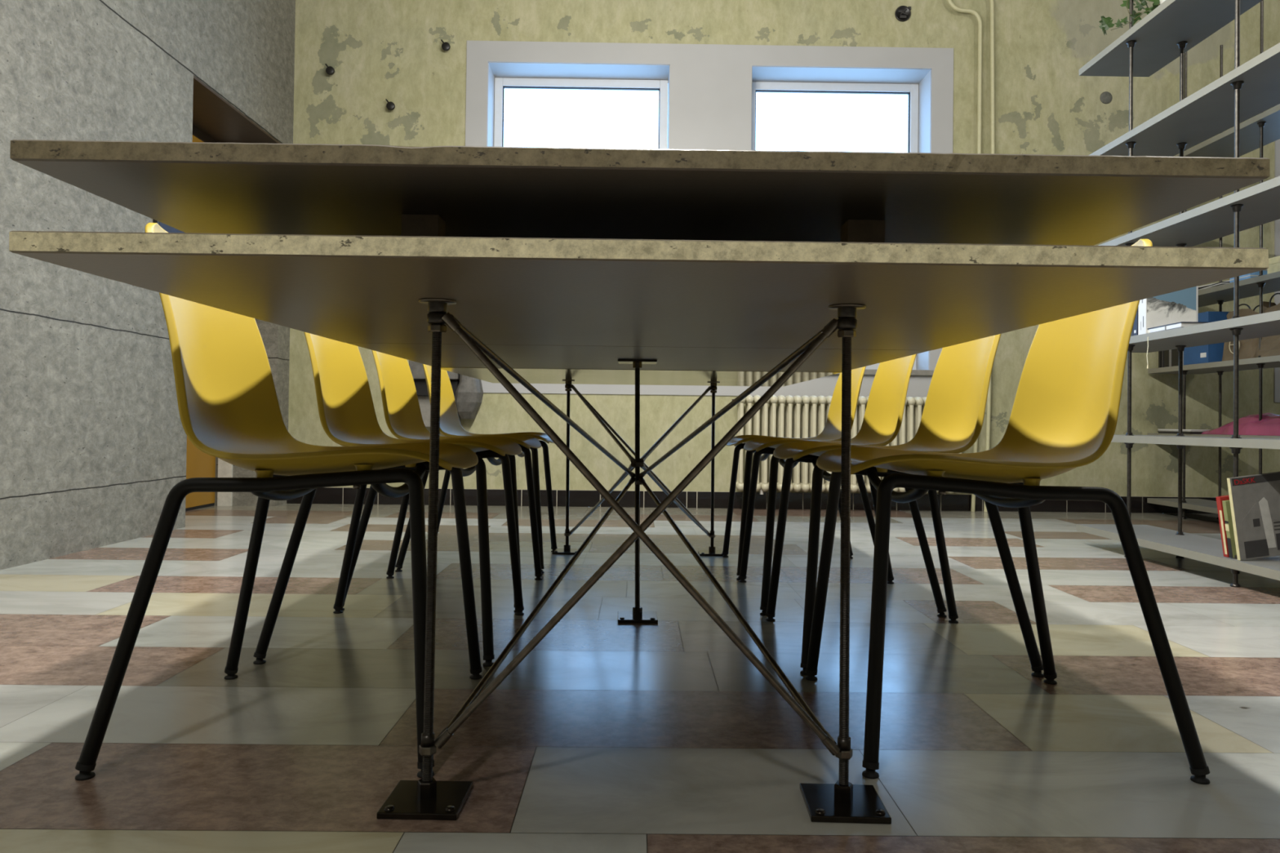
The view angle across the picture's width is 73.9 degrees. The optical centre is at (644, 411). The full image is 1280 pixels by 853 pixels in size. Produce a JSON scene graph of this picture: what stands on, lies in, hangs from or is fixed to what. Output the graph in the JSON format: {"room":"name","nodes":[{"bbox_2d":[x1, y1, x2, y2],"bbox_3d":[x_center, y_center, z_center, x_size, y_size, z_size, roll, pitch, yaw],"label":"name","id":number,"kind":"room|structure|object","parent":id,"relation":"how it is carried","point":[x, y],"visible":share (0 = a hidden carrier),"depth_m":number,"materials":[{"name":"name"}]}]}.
{"room":"meeting room","nodes":[
{"label":"meeting room","id":0,"kind":"room"},
{"bbox_2d":[0,0,295,569],"bbox_3d":[-2.414,-1.363,1.436,0.365,3.800,8.080,1,-1,0],"label":"wall","id":1,"kind":"structure","parent":0,"point":[93,437],"depth_m":3.50,"materials":[{"name":"concrete"}]},
{"bbox_2d":[152,218,184,232],"bbox_3d":[-2.248,-0.969,4.063,0.021,0.360,0.300,1,-1,0],"label":"wall picture","id":2,"kind":"object","parent":1,"relation":"attached to","point":[168,228],"visible":0.02,"depth_m":4.00,"materials":[{"name":"blue fabric"}]},
{"bbox_2d":[160,222,184,232],"bbox_3d":[-2.238,-0.969,4.063,0.001,0.320,0.260,1,-1,0],"label":"print","id":3,"kind":"object","parent":2,"relation":"attached to","point":[168,228],"depth_m":4.01,"materials":[{"name":"blue paper"}]},
{"bbox_2d":[217,457,232,506],"bbox_3d":[-2.581,-0.547,5.277,0.085,2.257,0.015,1,-1,0],"label":"trim","id":4,"kind":"structure","parent":1,"relation":"attached to","point":[224,468],"depth_m":5.26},
{"bbox_2d":[192,75,280,143],"bbox_3d":[-2.439,-1.673,4.774,0.364,0.014,1.050,1,-1,0],"label":"door frame","id":5,"kind":"structure","parent":1,"relation":"attached to","point":[212,114],"depth_m":4.87,"materials":[{"name":"brown wood"}]},
{"bbox_2d":[214,457,217,505],"bbox_3d":[-2.747,-1.365,1.583,0.300,3.800,8.380,1,-1,0],"label":"wall","id":6,"kind":"structure","parent":0,"point":[215,457],"depth_m":5.27,"materials":[{"name":"paint"}]},
{"bbox_2d":[185,124,218,511],"bbox_3d":[-2.654,-0.547,4.732,0.040,2.243,1.095,1,-1,0],"label":"door","id":7,"kind":"structure","parent":6,"relation":"in","point":[199,464],"depth_m":5.06,"materials":[{"name":"yellow paint"}]},
{"bbox_2d":[0,503,1279,852],"bbox_3d":[2.331,0.596,1.463,10.500,0.004,8.100,1,-1,0],"label":"floor","id":8,"kind":"structure","parent":0,"point":[609,735],"depth_m":1.69,"materials":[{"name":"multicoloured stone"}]},
{"bbox_2d":[75,222,482,780],"bbox_3d":[-0.591,0.124,1.556,0.550,0.873,0.526,1,-1,-2],"label":"shell chair","id":9,"kind":"object","parent":8,"relation":"on","point":[229,410],"visible":0.85,"depth_m":1.44,"materials":[{"name":"yellow plastic"}]},
{"bbox_2d":[253,331,524,666],"bbox_3d":[-0.594,0.131,2.159,0.550,0.873,0.526,1,-1,0],"label":"shell chair","id":10,"kind":"object","parent":8,"relation":"on","point":[345,406],"visible":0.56,"depth_m":2.18,"materials":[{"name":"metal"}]},
{"bbox_2d":[334,350,542,612],"bbox_3d":[-0.607,0.137,2.693,0.550,0.873,0.526,1,-1,0],"label":"shell chair","id":11,"kind":"object","parent":8,"relation":"on","point":[401,406],"visible":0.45,"depth_m":2.79,"materials":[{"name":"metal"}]},
{"bbox_2d":[395,364,557,573],"bbox_3d":[-0.619,0.145,3.323,0.550,0.873,0.526,1,-1,0],"label":"shell chair","id":12,"kind":"object","parent":8,"relation":"on","point":[450,424],"visible":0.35,"depth_m":3.44,"materials":[{"name":"plastic"}]},
{"bbox_2d":[8,230,1268,824],"bbox_3d":[-0.018,0.205,2.407,1.341,0.744,3.013,1,-1,0],"label":"dining table","id":13,"kind":"object","parent":8,"relation":"on","point":[505,311],"visible":1,"depth_m":1.21,"materials":[{"name":"stone"}]},
{"bbox_2d":[401,214,445,236],"bbox_3d":[-0.295,-0.222,1.138,0.049,0.074,0.040,1,-1,0],"label":"wooden block","id":14,"kind":"object","parent":13,"relation":"on","point":[430,225],"visible":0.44,"depth_m":1.12,"materials":[{"name":"brown wood"}]},
{"bbox_2d":[9,139,1270,245],"bbox_3d":[-0.013,-0.252,2.412,1.343,0.022,3.013,1,-1,0],"label":"slab","id":15,"kind":"object","parent":13,"relation":"on","point":[186,187],"visible":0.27,"depth_m":0.99,"materials":[{"name":"grey concrete"}]},
{"bbox_2d":[840,219,884,242],"bbox_3d":[0.292,-0.215,1.138,0.049,0.074,0.040,1,-1,0],"label":"wooden block","id":16,"kind":"object","parent":13,"relation":"on","point":[852,230],"visible":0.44,"depth_m":1.12,"materials":[{"name":"brown wood"}]},
{"bbox_2d":[722,366,875,580],"bbox_3d":[0.590,0.158,3.244,0.550,0.873,0.526,1,-1,0],"label":"shell chair","id":17,"kind":"object","parent":8,"relation":"on","point":[832,432],"visible":0.41,"depth_m":3.30,"materials":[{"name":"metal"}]},
{"bbox_2d":[738,354,946,617],"bbox_3d":[0.598,0.152,2.699,0.550,0.873,0.526,1,-1,0],"label":"shell chair","id":18,"kind":"object","parent":8,"relation":"on","point":[885,407],"visible":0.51,"depth_m":2.74,"materials":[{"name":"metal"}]},
{"bbox_2d":[765,333,1044,677],"bbox_3d":[0.608,0.145,2.127,0.550,0.873,0.526,1,-1,0],"label":"shell chair","id":19,"kind":"object","parent":8,"relation":"on","point":[952,420],"visible":0.59,"depth_m":2.16,"materials":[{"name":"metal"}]},
{"bbox_2d":[804,239,1209,784],"bbox_3d":[0.611,0.138,1.582,0.550,0.873,0.526,1,-1,1],"label":"shell chair","id":20,"kind":"object","parent":8,"relation":"on","point":[1064,416],"visible":0.81,"depth_m":1.47,"materials":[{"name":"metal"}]},
{"bbox_2d":[1075,0,1279,587],"bbox_3d":[2.202,-0.839,2.979,0.330,2.900,2.000,1,-1,0],"label":"shelving","id":21,"kind":"object","parent":8,"relation":"on","point":[1174,27],"visible":0.87,"depth_m":3.34,"materials":[{"name":"grey metal"}]},
{"bbox_2d":[1098,0,1165,35],"bbox_3d":[2.123,-1.740,3.576,0.202,0.268,0.486,1,-1,-9],"label":"ivy","id":22,"kind":"object","parent":21,"relation":"on","point":[1106,23],"visible":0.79,"depth_m":3.63,"materials":[{"name":"green plant"}]},
{"bbox_2d":[1133,306,1138,335],"bbox_3d":[2.138,-0.456,3.531,0.201,0.285,0.030,1,-1,0],"label":"book","id":23,"kind":"object","parent":21,"relation":"on","point":[1135,322],"visible":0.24,"depth_m":3.52,"materials":[{"name":"blue paper"}]},
{"bbox_2d":[1137,285,1198,334],"bbox_3d":[2.145,-0.464,3.483,0.212,0.300,0.055,1,-1,0],"label":"book","id":24,"kind":"object","parent":21,"relation":"on","point":[1182,305],"visible":0.39,"depth_m":3.46,"materials":[{"name":"paper"}]},
{"bbox_2d":[1146,321,1212,368],"bbox_3d":[2.107,-0.256,3.331,0.178,0.164,0.235,1,-1,2],"label":"book","id":25,"kind":"object","parent":21,"relation":"on","point":[1182,324],"visible":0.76,"depth_m":3.28,"materials":[{"name":"white paper"}]},
{"bbox_2d":[1216,495,1229,557],"bbox_3d":[2.116,0.395,2.993,0.197,0.233,0.022,1,-1,0],"label":"book","id":26,"kind":"object","parent":21,"relation":"on","point":[1219,499],"visible":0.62,"depth_m":2.99,"materials":[{"name":"paper"}]},
{"bbox_2d":[1222,499,1236,557],"bbox_3d":[2.119,0.400,2.968,0.195,0.221,0.018,1,-1,0],"label":"book","id":27,"kind":"object","parent":21,"relation":"on","point":[1226,504],"visible":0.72,"depth_m":2.96,"materials":[{"name":"paper"}]},
{"bbox_2d":[1226,471,1279,560],"bbox_3d":[2.130,0.356,2.921,0.252,0.309,0.016,1,-1,0],"label":"book","id":28,"kind":"object","parent":21,"relation":"on","point":[1255,500],"visible":1,"depth_m":2.91,"materials":[{"name":"paper"}]},
{"bbox_2d":[1146,0,1279,519],"bbox_3d":[3.430,-0.808,4.367,0.330,2.900,2.255,1,-1,0],"label":"shelving","id":29,"kind":"object","parent":8,"relation":"on","point":[1263,129],"visible":0.48,"depth_m":4.89,"materials":[{"name":"grey metal"}]},
{"bbox_2d":[1158,351,1161,368],"bbox_3d":[3.364,-0.359,5.389,0.200,0.165,0.020,1,-1,0],"label":"book","id":30,"kind":"object","parent":29,"relation":"on","point":[1159,352],"visible":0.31,"depth_m":5.38,"materials":[{"name":"paper"}]},
{"bbox_2d":[1161,351,1164,367],"bbox_3d":[3.364,-0.359,5.360,0.200,0.165,0.016,1,-1,0],"label":"book","id":31,"kind":"object","parent":29,"relation":"on","point":[1162,352],"visible":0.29,"depth_m":5.35,"materials":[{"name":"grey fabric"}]},
{"bbox_2d":[1164,350,1168,367],"bbox_3d":[3.365,-0.360,5.319,0.200,0.165,0.046,1,-1,0],"label":"book","id":32,"kind":"object","parent":29,"relation":"on","point":[1166,352],"visible":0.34,"depth_m":5.32,"materials":[{"name":"paper"}]},
{"bbox_2d":[1168,349,1171,366],"bbox_3d":[3.365,-0.357,5.282,0.200,0.160,0.020,1,-1,0],"label":"book","id":33,"kind":"object","parent":29,"relation":"on","point":[1170,350],"visible":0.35,"depth_m":5.28,"materials":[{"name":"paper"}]},
{"bbox_2d":[1171,348,1178,366],"bbox_3d":[3.365,-0.361,5.229,0.200,0.165,0.075,1,-1,0],"label":"book","id":34,"kind":"object","parent":29,"relation":"on","point":[1175,353],"visible":0.18,"depth_m":5.23,"materials":[{"name":"paper"}]},
{"bbox_2d":[1157,429,1210,434],"bbox_3d":[3.374,0.122,5.218,0.249,0.027,0.366,1,-1,3],"label":"magazine stack","id":35,"kind":"object","parent":29,"relation":"on","point":[1160,431],"visible":0.68,"depth_m":5.12,"materials":[{"name":"white paper"}]},
{"bbox_2d":[1158,432,1201,434],"bbox_3d":[3.374,0.133,5.218,0.240,0.006,0.360,1,-1,4],"label":"magazine","id":36,"kind":"object","parent":35,"relation":"on","point":[1158,433],"depth_m":5.10,"materials":[{"name":"black paper"}]},
{"bbox_2d":[1157,431,1203,432],"bbox_3d":[3.374,0.126,5.218,0.253,0.006,0.368,1,-1,0],"label":"magazine","id":37,"kind":"object","parent":35,"relation":"on","point":[1157,431],"depth_m":5.13,"materials":[{"name":"grey paper"}]},
{"bbox_2d":[1158,430,1204,431],"bbox_3d":[3.375,0.119,5.218,0.240,0.006,0.360,1,-1,4],"label":"magazine","id":38,"kind":"object","parent":35,"relation":"on","point":[1158,430],"depth_m":5.19,"materials":[{"name":"white paper"}]},
{"bbox_2d":[1157,429,1210,431],"bbox_3d":[3.375,0.112,5.218,0.262,0.006,0.374,1,-1,0],"label":"magazine","id":39,"kind":"object","parent":35,"relation":"on","point":[1157,429],"depth_m":5.16,"materials":[{"name":"white paper"}]},
{"bbox_2d":[1183,311,1228,364],"bbox_3d":[3.397,-0.430,5.045,0.261,0.300,0.220,1,-1,0],"label":"box file","id":40,"kind":"object","parent":29,"relation":"on","point":[1212,353],"visible":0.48,"depth_m":4.94,"materials":[{"name":"blue cardboard"}]},
{"bbox_2d":[1198,280,1230,289],"bbox_3d":[3.407,-0.728,4.969,0.254,0.029,0.324,1,-1,0],"label":"magazine stack","id":41,"kind":"object","parent":29,"relation":"on","point":[1201,287],"visible":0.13,"depth_m":4.93,"materials":[{"name":"white paper"}]},
{"bbox_2d":[1201,413,1279,435],"bbox_3d":[3.381,0.065,4.539,0.251,0.123,1.027,1,-1,0],"label":"plastic bag","id":42,"kind":"object","parent":29,"relation":"on","point":[1269,424],"visible":0.9,"depth_m":4.58,"materials":[{"name":"pink plastic"}]},
{"bbox_2d":[1222,303,1259,360],"bbox_3d":[3.393,-0.443,4.755,0.209,0.319,0.248,1,-1,-6],"label":"paper bag","id":43,"kind":"object","parent":29,"relation":"on","point":[1247,348],"visible":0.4,"depth_m":4.71,"materials":[{"name":"brown paper"}]},
{"bbox_2d":[1229,268,1267,282],"bbox_3d":[3.389,-0.745,4.699,0.204,0.058,0.164,1,-1,0],"label":"box","id":44,"kind":"object","parent":29,"relation":"on","point":[1264,272],"visible":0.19,"depth_m":4.62,"materials":[{"name":"blue plastic"}]},
{"bbox_2d":[1255,293,1279,357],"bbox_3d":[3.387,-0.457,4.475,0.200,0.339,0.268,1,-1,2],"label":"paper bag","id":45,"kind":"object","parent":29,"relation":"on","point":[1269,345],"visible":0.56,"depth_m":4.50,"materials":[{"name":"brown paper"}]},
{"bbox_2d":[1267,255,1279,274],"bbox_3d":[3.402,-0.765,4.399,0.206,0.090,0.226,1,-1,0],"label":"box","id":46,"kind":"object","parent":29,"relation":"on","point":[1274,262],"visible":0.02,"depth_m":4.46,"materials":[{"name":"beige cardboard"}]},
{"bbox_2d":[288,0,1279,497],"bbox_3d":[2.417,-1.254,5.667,10.700,3.800,0.300,1,-1,0],"label":"wall","id":47,"kind":"structure","parent":0,"point":[378,51],"depth_m":5.51,"materials":[{"name":"yellow paint"}]},
{"bbox_2d":[324,63,334,75],"bbox_3d":[-2.015,-2.195,5.465,0.062,0.075,0.050,1,-1,0],"label":"peg","id":48,"kind":"object","parent":47,"relation":"attached to","point":[330,70],"visible":1,"depth_m":5.44,"materials":[{"name":"black metal"}]},
{"bbox_2d":[385,98,395,110],"bbox_3d":[-1.627,-1.968,5.465,0.062,0.075,0.050,1,-1,0],"label":"peg","id":49,"kind":"object","parent":47,"relation":"attached to","point":[390,105],"visible":1,"depth_m":5.44,"materials":[{"name":"black metal"}]},
{"bbox_2d":[440,39,450,51],"bbox_3d":[-1.275,-2.353,5.473,0.062,0.075,0.050,1,-1,0],"label":"peg","id":50,"kind":"object","parent":47,"relation":"attached to","point":[446,46],"visible":1,"depth_m":5.45,"materials":[{"name":"black metal"}]},
{"bbox_2d":[408,360,483,426],"bbox_3d":[-1.244,-0.116,5.359,0.442,0.430,0.223,1,-1,0],"label":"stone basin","id":51,"kind":"object","parent":47,"relation":"attached to","point":[468,391],"visible":0.52,"depth_m":5.29,"materials":[{"name":"grey stone"}]},
{"bbox_2d":[493,77,667,149],"bbox_3d":[-0.433,-1.253,5.622,1.216,1.989,0.330,1,-1,0],"label":"window","id":52,"kind":"structure","parent":47,"relation":"in","point":[500,83],"depth_m":5.74,"materials":[{"name":"white plastic"}]},
{"bbox_2d":[465,40,953,397],"bbox_3d":[0.417,-1.240,5.615,3.152,2.272,0.248,1,-1,0],"label":"trim","id":53,"kind":"structure","parent":47,"relation":"attached to","point":[709,86],"depth_m":5.50,"materials":[{"name":"white paint"}]},
{"bbox_2d":[286,487,1216,513],"bbox_3d":[2.629,0.593,5.490,9.835,0.106,0.012,1,-1,0],"label":"baseboard","id":54,"kind":"structure","parent":47,"relation":"attached to","point":[335,495],"depth_m":5.46,"materials":[{"name":"tile"}]},
{"bbox_2d":[751,81,933,375],"bbox_3d":[1.268,-1.233,5.636,1.207,1.989,0.330,1,-1,0],"label":"window","id":55,"kind":"structure","parent":47,"relation":"in","point":[911,90],"depth_m":5.75,"materials":[{"name":"white plastic"}]},
{"bbox_2d":[732,395,961,494],"bbox_3d":[1.374,0.214,5.394,1.644,0.626,0.187,1,-1,0],"label":"radiator","id":56,"kind":"object","parent":47,"relation":"attached to","point":[804,406],"visible":0.4,"depth_m":5.32,"materials":[{"name":"beige metal"}]},
{"bbox_2d":[894,5,911,22],"bbox_3d":[1.680,-2.583,5.518,0.102,0.100,0.016,1,-1,0],"label":"peg","id":57,"kind":"object","parent":47,"relation":"attached to","point":[902,13],"visible":1,"depth_m":5.52,"materials":[{"name":"black metal"}]},
{"bbox_2d":[946,0,982,511],"bbox_3d":[2.046,-1.256,5.479,0.244,3.791,0.024,1,-1,0],"label":"pipe","id":58,"kind":"object","parent":47,"relation":"attached to","point":[950,2],"visible":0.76,"depth_m":5.48,"materials":[{"name":"beige metal"}]},
{"bbox_2d":[983,0,995,511],"bbox_3d":[2.101,-1.255,5.480,0.310,3.791,0.024,1,-1,0],"label":"pipe","id":59,"kind":"object","parent":47,"relation":"attached to","point":[991,2],"visible":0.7,"depth_m":5.48,"materials":[{"name":"beige metal"}]},
{"bbox_2d":[1099,91,1112,103],"bbox_3d":[3.003,-2.041,5.528,0.080,0.080,0.006,1,-1,0],"label":"junction cover","id":60,"kind":"object","parent":47,"relation":"attached to","point":[1105,97],"visible":1,"depth_m":5.53,"materials":[{"name":"grey metal"}]},
{"bbox_2d":[1274,103,1279,402],"bbox_3d":[5.682,-1.177,5.660,3.170,2.272,0.248,1,-1,0],"label":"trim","id":61,"kind":"structure","parent":47,"relation":"attached to","point":[1277,159],"depth_m":5.52,"materials":[{"name":"white paint"}]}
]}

